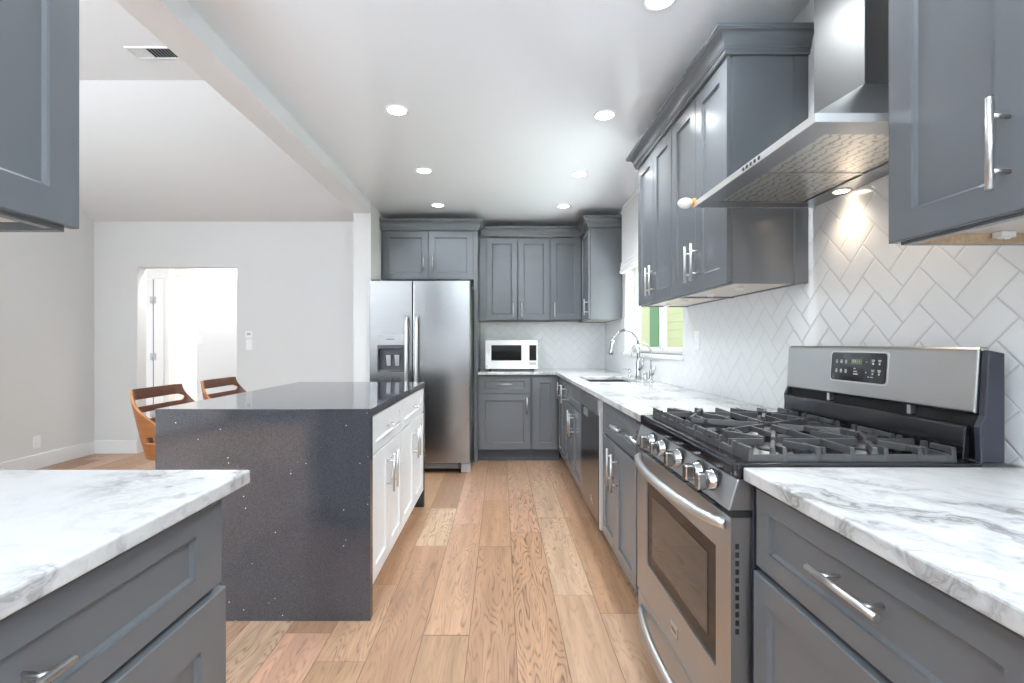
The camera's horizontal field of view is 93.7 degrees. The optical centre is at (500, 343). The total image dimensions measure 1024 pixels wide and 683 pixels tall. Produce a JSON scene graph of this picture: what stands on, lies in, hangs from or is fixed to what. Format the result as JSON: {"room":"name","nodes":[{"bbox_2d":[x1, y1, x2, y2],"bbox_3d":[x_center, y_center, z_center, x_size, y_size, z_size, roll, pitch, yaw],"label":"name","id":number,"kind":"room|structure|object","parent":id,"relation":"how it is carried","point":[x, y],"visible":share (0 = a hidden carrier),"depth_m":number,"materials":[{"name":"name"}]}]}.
{"room":"kitchen","nodes":[
{"label":"kitchen","id":0,"kind":"room"},
{"bbox_2d":[0,207,93,462],"bbox_3d":[-4.520,-0.556,0.970,0.160,3.500,8.540,0,0,0],"label":"wall","id":1,"kind":"structure","parent":0,"point":[47,278],"depth_m":4.68,"materials":[{"name":"white paint"}]},
{"bbox_2d":[33,435,40,448],"bbox_3d":[-4.436,0.937,4.588,0.008,0.118,0.075,0,0,0],"label":"wall outlet","id":2,"kind":"object","parent":1,"relation":"attached to","point":[36,439],"visible":1,"depth_m":4.58,"materials":[{"name":"white plastic"}]},
{"bbox_2d":[0,441,94,469],"bbox_3d":[-4.432,1.124,1.020,0.016,0.140,8.440,0,0,0],"label":"baseboard","id":3,"kind":"structure","parent":1,"relation":"attached to","point":[49,458],"depth_m":4.71,"materials":[{"name":"white paint"}]},
{"bbox_2d":[79,0,202,79],"bbox_3d":[-2.985,-2.176,0.285,3.230,0.100,7.170,0,0,0],"label":"ceiling","id":4,"kind":"structure","parent":0,"point":[105,27],"depth_m":3.43,"materials":[{"name":"white paint"}]},
{"bbox_2d":[124,47,179,58],"bbox_3d":[-2.527,-2.121,3.501,0.343,0.009,0.142,0,0,0],"label":"ceiling vent","id":5,"kind":"object","parent":4,"relation":"in","point":[138,52],"visible":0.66,"depth_m":3.50,"materials":[{"name":"white metal"}]},
{"bbox_2d":[146,269,174,401],"bbox_3d":[-5.130,-0.031,6.360,1.540,2.450,0.120,0,0,0],"label":"wall","id":6,"kind":"structure","parent":0,"point":[168,275],"depth_m":6.30,"materials":[{"name":"white paint"}]},
{"bbox_2d":[146,279,163,417],"bbox_3d":[-4.710,0.169,6.309,0.580,2.050,0.083,0,0,0],"label":"door","id":7,"kind":"structure","parent":6,"relation":"in","point":[154,288],"depth_m":6.29,"materials":[{"name":"white paint"}]},
{"bbox_2d":[175,276,196,400],"bbox_3d":[-4.050,-0.031,8.950,4.300,2.450,0.100,0,0,0],"label":"wall","id":8,"kind":"structure","parent":0,"point":[185,286],"depth_m":8.90,"materials":[{"name":"white paint"}]},
{"bbox_2d":[79,80,353,275],"bbox_3d":[-3.785,-1.741,6.435,4.830,0.970,5.130,0,0,0],"label":"ceiling","id":9,"kind":"structure","parent":0,"point":[150,150],"depth_m":4.58,"materials":[{"name":"white paint"}]},
{"bbox_2d":[197,269,236,400],"bbox_3d":[-2.820,-0.031,5.960,1.840,2.450,0.120,0,0,0],"label":"wall","id":10,"kind":"structure","parent":0,"point":[216,288],"depth_m":5.90,"materials":[{"name":"white paint"}]},
{"bbox_2d":[94,222,353,452],"bbox_3d":[-2.985,-0.081,5.305,3.230,2.550,0.130,0,0,0],"label":"wall","id":11,"kind":"structure","parent":0,"point":[295,280],"depth_m":5.24,"materials":[{"name":"white paint"}]},
{"bbox_2d":[95,441,136,453],"bbox_3d":[-4.196,1.124,5.232,0.456,0.140,0.016,0,0,0],"label":"baseboard","id":12,"kind":"structure","parent":11,"relation":"attached to","point":[101,447],"depth_m":5.22,"materials":[{"name":"white paint"}]},
{"bbox_2d":[245,331,251,337],"bbox_3d":[-2.751,-0.104,5.236,0.075,0.075,0.008,0,0,0],"label":"thermostat","id":13,"kind":"object","parent":11,"relation":"attached to","point":[248,334],"visible":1,"depth_m":5.23,"materials":[{"name":"white plastic"}]},
{"bbox_2d":[246,339,251,349],"bbox_3d":[-2.748,0.005,5.236,0.070,0.115,0.008,0,0,0],"label":"light switch","id":14,"kind":"object","parent":11,"relation":"attached to","point":[248,341],"visible":1,"depth_m":5.23,"materials":[{"name":"white plastic"}]},
{"bbox_2d":[115,0,394,381],"bbox_3d":[-1.290,-0.556,1.140,0.160,3.500,8.880,0,0,0],"label":"ceiling beam","id":15,"kind":"structure","parent":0,"point":[175,23],"depth_m":2.62,"materials":[{"name":"white paint"}]},
{"bbox_2d":[0,0,78,231],"bbox_3d":[-1.030,-0.707,0.521,0.320,0.958,0.942,0,0,0],"label":"upper cabinet","id":16,"kind":"object","parent":15,"relation":"attached to","point":[39,39],"visible":1,"depth_m":0.92,"materials":[{"name":"grey paint"}]},
{"bbox_2d":[36,452,659,682],"bbox_3d":[-2.400,1.224,2.950,7.600,0.060,12.500,0,0,0],"label":"floor","id":17,"kind":"structure","parent":0,"point":[505,572],"depth_m":2.20,"materials":[{"name":"brown wood"}]},
{"bbox_2d":[0,499,225,682],"bbox_3d":[-0.864,0.752,0.545,0.651,0.883,0.930,0,0,0],"label":"base cabinet","id":18,"kind":"object","parent":17,"relation":"on","point":[155,611],"visible":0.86,"depth_m":0.78,"materials":[{"name":"grey paint"}]},
{"bbox_2d":[0,470,249,619],"bbox_3d":[-0.874,0.295,0.136,0.631,0.030,1.872,0,0,0],"label":"countertop","id":19,"kind":"structure","parent":18,"relation":"on","point":[57,526],"depth_m":0.80,"materials":[{"name":"white stone"}]},
{"bbox_2d":[129,384,194,459],"bbox_3d":[-1.735,0.718,2.730,0.491,0.952,0.468,0,0,0],"label":"counter stool","id":20,"kind":"object","parent":17,"relation":"on","point":[145,425],"visible":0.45,"depth_m":2.60,"materials":[{"name":"brown wood"}]},
{"bbox_2d":[200,377,246,399],"bbox_3d":[-1.755,0.718,3.360,0.491,0.952,0.468,0,0,0],"label":"counter stool","id":21,"kind":"object","parent":17,"relation":"on","point":[205,384],"visible":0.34,"depth_m":3.38,"materials":[{"name":"brown wood"}]},
{"bbox_2d":[373,400,401,582],"bbox_3d":[-0.847,0.755,2.434,0.640,0.878,0.650,0,0,0],"label":"base cabinet","id":22,"kind":"object","parent":17,"relation":"on","point":[387,424],"visible":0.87,"depth_m":2.39,"materials":[{"name":"white paint"}]},
{"bbox_2d":[401,388,422,528],"bbox_3d":[-0.847,0.755,3.135,0.640,0.878,0.748,0,0,0],"label":"base cabinet","id":23,"kind":"object","parent":17,"relation":"on","point":[412,405],"visible":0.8,"depth_m":3.07,"materials":[{"name":"white paint"}]},
{"bbox_2d":[155,382,424,620],"bbox_3d":[-1.026,0.737,2.809,0.927,0.914,1.482,0,0,0],"label":"countertop","id":24,"kind":"structure","parent":23,"relation":"on","point":[297,538],"depth_m":2.07,"materials":[{"name":"grey stone"}]},
{"bbox_2d":[370,279,473,471],"bbox_3d":[-0.742,0.299,4.814,0.922,1.790,0.972,0,0,0],"label":"refrigerator","id":25,"kind":"object","parent":17,"relation":"on","point":[421,331],"visible":0.77,"depth_m":4.40,"materials":[{"name":"grey metal"}]},
{"bbox_2d":[381,230,479,462],"bbox_3d":[-0.722,0.024,5.125,0.974,2.340,0.670,0,0,0],"label":"tall cabinet","id":26,"kind":"object","parent":17,"relation":"on","point":[405,255],"visible":0.94,"depth_m":4.83,"materials":[{"name":"grey paint"}]},
{"bbox_2d":[478,375,530,459],"bbox_3d":[0.035,0.752,5.135,0.538,0.883,0.650,0,0,0],"label":"base cabinet","id":27,"kind":"object","parent":17,"relation":"on","point":[504,401],"visible":0.92,"depth_m":4.86,"materials":[{"name":"grey paint"}]},
{"bbox_2d":[478,369,776,421],"bbox_3d":[0.476,0.295,3.661,1.417,0.030,3.598,0,0,0],"label":"countertop","id":28,"kind":"structure","parent":27,"relation":"on","point":[635,398],"depth_m":2.71,"materials":[{"name":"white stone"}]},
{"bbox_2d":[485,340,537,369],"bbox_3d":[0.111,0.119,5.234,0.554,0.322,0.372,0,0,0],"label":"microwave","id":29,"kind":"object","parent":28,"relation":"on","point":[499,354],"visible":1,"depth_m":5.05,"materials":[{"name":"white plastic"}]},
{"bbox_2d":[587,380,627,381],"bbox_3d":[0.856,0.406,3.853,0.424,0.189,0.631,0,0,0],"label":"sink","id":30,"kind":"object","parent":28,"relation":"in","point":[587,380],"visible":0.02,"depth_m":4.16,"materials":[{"name":"grey metal"}]},
{"bbox_2d":[608,329,643,378],"bbox_3d":[1.009,0.078,3.873,0.270,0.403,0.107,0,0,0],"label":"faucet","id":31,"kind":"object","parent":28,"relation":"on","point":[639,366],"visible":0.97,"depth_m":3.89,"materials":[{"name":"silver metal"}]},
{"bbox_2d":[630,342,655,381],"bbox_3d":[1.050,0.134,3.558,0.178,0.292,0.084,0,0,0],"label":"filter faucet","id":32,"kind":"object","parent":28,"relation":"on","point":[651,372],"visible":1,"depth_m":3.57,"materials":[{"name":"silver metal"}]},
{"bbox_2d":[643,372,648,379],"bbox_3d":[1.142,0.251,3.786,0.042,0.058,0.042,0,0,0],"label":"air gap cap","id":33,"kind":"object","parent":28,"relation":"on","point":[645,374],"visible":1,"depth_m":3.77,"materials":[{"name":"silver metal"}]},
{"bbox_2d":[531,375,558,459],"bbox_3d":[0.451,0.752,5.155,0.288,0.883,0.610,0,0,0],"label":"base cabinet","id":34,"kind":"object","parent":17,"relation":"on","point":[544,401],"visible":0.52,"depth_m":4.86,"materials":[{"name":"grey paint"}]},
{"bbox_2d":[557,377,566,462],"bbox_3d":[0.861,0.752,4.865,0.649,0.883,1.149,0,0,0],"label":"base cabinet","id":35,"kind":"object","parent":17,"relation":"on","point":[561,384],"visible":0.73,"depth_m":4.51,"materials":[{"name":"grey paint"}]},
{"bbox_2d":[566,381,581,490],"bbox_3d":[0.861,0.752,3.867,0.649,0.883,0.844,0,0,0],"label":"base cabinet","id":36,"kind":"object","parent":17,"relation":"on","point":[573,393],"visible":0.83,"depth_m":3.81,"materials":[{"name":"grey paint"}]},
{"bbox_2d":[581,390,609,544],"bbox_3d":[0.860,0.760,3.107,0.592,0.868,0.665,0,0,0],"label":"dishwasher","id":37,"kind":"object","parent":17,"relation":"on","point":[592,432],"visible":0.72,"depth_m":2.99,"materials":[{"name":"grey metal"}]},
{"bbox_2d":[603,402,638,592],"bbox_3d":[0.861,0.752,2.385,0.649,0.883,0.709,0,0,0],"label":"base cabinet","id":38,"kind":"object","parent":17,"relation":"on","point":[619,466],"visible":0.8,"depth_m":2.33,"materials":[{"name":"grey paint"}]},
{"bbox_2d":[625,422,640,587],"bbox_3d":[0.855,0.752,1.952,0.661,0.883,0.166,0,0,0],"label":"base cabinet","id":39,"kind":"object","parent":17,"relation":"on","point":[637,424],"visible":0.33,"depth_m":2.00,"materials":[{"name":"grey paint"}]},
{"bbox_2d":[634,346,1004,682],"bbox_3d":[0.807,0.601,1.478,0.690,1.187,0.763,0,0,0],"label":"gas range","id":40,"kind":"object","parent":17,"relation":"on","point":[845,406],"visible":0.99,"depth_m":1.29,"materials":[{"name":"grey metal"}]},
{"bbox_2d":[641,415,981,478],"bbox_3d":[0.820,0.291,1.478,0.560,0.037,0.763,0,0,0],"label":"cooktop","id":41,"kind":"object","parent":40,"relation":"in","point":[725,461],"depth_m":1.19,"materials":[{"name":"black metal"}]},
{"bbox_2d":[754,488,1023,682],"bbox_3d":[0.858,0.752,0.790,0.655,0.883,0.590,0,0,0],"label":"base cabinet","id":42,"kind":"object","parent":17,"relation":"on","point":[828,608],"visible":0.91,"depth_m":0.79,"materials":[{"name":"grey paint"}]},
{"bbox_2d":[744,468,1023,636],"bbox_3d":[0.868,0.295,0.146,0.635,0.030,1.892,0,0,0],"label":"countertop","id":43,"kind":"structure","parent":42,"relation":"on","point":[959,531],"depth_m":0.78,"materials":[{"name":"white stone"}]},
{"bbox_2d":[395,229,587,368],"bbox_3d":[-0.088,-0.064,5.523,2.563,2.515,0.114,0,0,0],"label":"wall","id":44,"kind":"structure","parent":0,"point":[587,229],"depth_m":5.46,"materials":[{"name":"white paint"}]},
{"bbox_2d":[479,237,549,321],"bbox_3d":[0.146,-0.695,5.275,0.756,0.890,0.370,0,0,0],"label":"upper cabinet","id":45,"kind":"object","parent":44,"relation":"attached to","point":[514,273],"visible":1,"depth_m":5.14,"materials":[{"name":"grey paint"}]},
{"bbox_2d":[481,322,604,368],"bbox_3d":[0.476,0.007,5.463,1.417,0.546,0.006,0,0,0],"label":"backsplash","id":46,"kind":"structure","parent":44,"relation":"attached to","point":[561,345],"depth_m":5.46,"materials":[{"name":"tile"}]},
{"bbox_2d":[548,238,580,321],"bbox_3d":[0.701,-0.695,5.275,0.353,0.890,0.370,0,0,0],"label":"upper cabinet","id":47,"kind":"object","parent":44,"relation":"attached to","point":[565,253],"visible":0.97,"depth_m":5.14,"materials":[{"name":"grey paint"}]},
{"bbox_2d":[186,0,808,227],"bbox_3d":[0.062,-1.361,1.140,2.545,0.080,8.880,0,0,0],"label":"ceiling","id":48,"kind":"structure","parent":0,"point":[501,98],"depth_m":2.45,"materials":[{"name":"white paint"}]},
{"bbox_2d":[385,104,408,115],"bbox_3d":[-0.587,-1.318,2.710,0.132,0.005,0.132,0,0,0],"label":"recessed light","id":49,"kind":"object","parent":48,"relation":"in","point":[393,109],"visible":1,"depth_m":2.71,"materials":[{"name":"white paint"}]},
{"bbox_2d":[415,167,432,173],"bbox_3d":[-0.586,-1.318,3.655,0.132,0.005,0.132,0,0,0],"label":"recessed light","id":50,"kind":"object","parent":48,"relation":"in","point":[422,170],"visible":1,"depth_m":3.64,"materials":[{"name":"white"}]},
{"bbox_2d":[431,203,444,206],"bbox_3d":[-0.599,-1.318,4.562,0.132,0.005,0.132,0,0,0],"label":"recessed light","id":51,"kind":"object","parent":48,"relation":"in","point":[433,204],"visible":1,"depth_m":4.56,"materials":[{"name":"white"}]},
{"bbox_2d":[557,204,569,207],"bbox_3d":[0.598,-1.318,4.595,0.132,0.005,0.132,0,0,0],"label":"recessed light","id":52,"kind":"object","parent":48,"relation":"in","point":[560,205],"visible":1,"depth_m":4.59,"materials":[{"name":"white"}]},
{"bbox_2d":[570,171,587,176],"bbox_3d":[0.606,-1.318,3.730,0.132,0.005,0.132,0,0,0],"label":"recessed light","id":53,"kind":"object","parent":48,"relation":"in","point":[576,173],"visible":1,"depth_m":3.73,"materials":[{"name":"white"}]},
{"bbox_2d":[593,109,615,120],"bbox_3d":[0.597,-1.318,2.769,0.132,0.005,0.132,0,0,0],"label":"recessed light","id":54,"kind":"object","parent":48,"relation":"in","point":[602,115],"visible":1,"depth_m":2.76,"materials":[{"name":"white"}]},
{"bbox_2d":[642,0,676,11],"bbox_3d":[0.609,-1.318,1.838,0.132,0.005,0.132,0,0,0],"label":"recessed light","id":55,"kind":"object","parent":48,"relation":"in","point":[650,5],"visible":1,"depth_m":1.86,"materials":[{"name":"white"}]},
{"bbox_2d":[606,5,1023,467],"bbox_3d":[1.264,-0.064,1.140,0.142,2.515,8.880,0,0,0],"label":"wall","id":56,"kind":"structure","parent":0,"point":[628,278],"depth_m":4.59,"materials":[{"name":"white paint"}]},
{"bbox_2d":[578,228,621,322],"bbox_3d":[1.001,-0.690,5.080,0.368,0.896,0.760,0,0,0],"label":"upper cabinet","id":57,"kind":"object","parent":56,"relation":"attached to","point":[601,248],"visible":0.97,"depth_m":4.70,"materials":[{"name":"grey paint"}]},
{"bbox_2d":[379,215,621,236],"bbox_3d":[-0.012,-1.194,4.884,2.394,0.105,0.492,0,0,0],"label":"crown molding","id":58,"kind":"structure","parent":57,"relation":"attached to","point":[586,221],"depth_m":4.81,"materials":[{"name":"grey paint"}]},
{"bbox_2d":[620,189,637,273],"bbox_3d":[1.165,-0.994,3.857,0.052,0.646,1.519,0,0,0],"label":"roman shade","id":59,"kind":"object","parent":56,"relation":"attached to","point":[630,208],"visible":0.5,"depth_m":4.30,"materials":[{"name":"white fabric"}]},
{"bbox_2d":[623,266,683,359],"bbox_3d":[1.249,-0.315,3.856,0.152,0.842,1.512,0,0,0],"label":"window","id":60,"kind":"structure","parent":56,"relation":"in","point":[660,328],"depth_m":3.86,"materials":[{"name":"white paint"}]},
{"bbox_2d":[638,128,730,306],"bbox_3d":[1.008,-0.671,2.754,0.353,0.894,0.602,0,0,0],"label":"upper cabinet","id":61,"kind":"object","parent":56,"relation":"attached to","point":[655,174],"visible":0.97,"depth_m":2.71,"materials":[{"name":"grey paint"}]},
{"bbox_2d":[672,56,807,297],"bbox_3d":[1.008,-0.671,2.151,0.353,0.894,0.603,0,0,0],"label":"upper cabinet","id":62,"kind":"object","parent":56,"relation":"attached to","point":[749,103],"visible":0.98,"depth_m":1.85,"materials":[{"name":"grey paint"}]},
{"bbox_2d":[626,22,813,169],"bbox_3d":[0.998,-1.156,2.454,0.375,0.088,1.326,0,0,0],"label":"crown molding","id":63,"kind":"structure","parent":62,"relation":"attached to","point":[727,38],"depth_m":1.84,"materials":[{"name":"grey paint"}]},
{"bbox_2d":[677,0,888,208],"bbox_3d":[0.927,-0.916,1.488,0.513,0.807,0.742,0,0,0],"label":"range hood","id":64,"kind":"object","parent":56,"relation":"attached to","point":[841,148],"depth_m":1.40,"materials":[{"name":"silver metal"}]},
{"bbox_2d":[830,188,851,193],"bbox_3d":[1.148,-0.517,1.620,0.059,0.004,0.059,0,0,-38],"label":"lamp","id":65,"kind":"object","parent":64,"relation":"on","point":[834,190],"depth_m":1.61,"materials":[{"name":"beige"}]},
{"bbox_2d":[605,0,1023,466],"bbox_3d":[1.189,-0.520,2.333,0.008,1.601,6.266,0,0,0],"label":"backsplash","id":66,"kind":"structure","parent":56,"relation":"attached to","point":[861,289],"depth_m":1.61,"materials":[{"name":"tile"}]},
{"bbox_2d":[694,331,699,349],"bbox_3d":[1.181,-0.021,2.895,0.008,0.118,0.075,0,0,0],"label":"wall outlet","id":67,"kind":"object","parent":66,"relation":"attached to","point":[696,333],"visible":1,"depth_m":2.88,"materials":[{"name":"white plastic"}]},
{"bbox_2d":[889,0,1023,244],"bbox_3d":[1.008,-0.703,0.791,0.353,0.966,0.582,0,0,0],"label":"upper cabinet","id":68,"kind":"object","parent":56,"relation":"attached to","point":[956,67],"visible":1,"depth_m":0.94,"materials":[{"name":"grey paint"}]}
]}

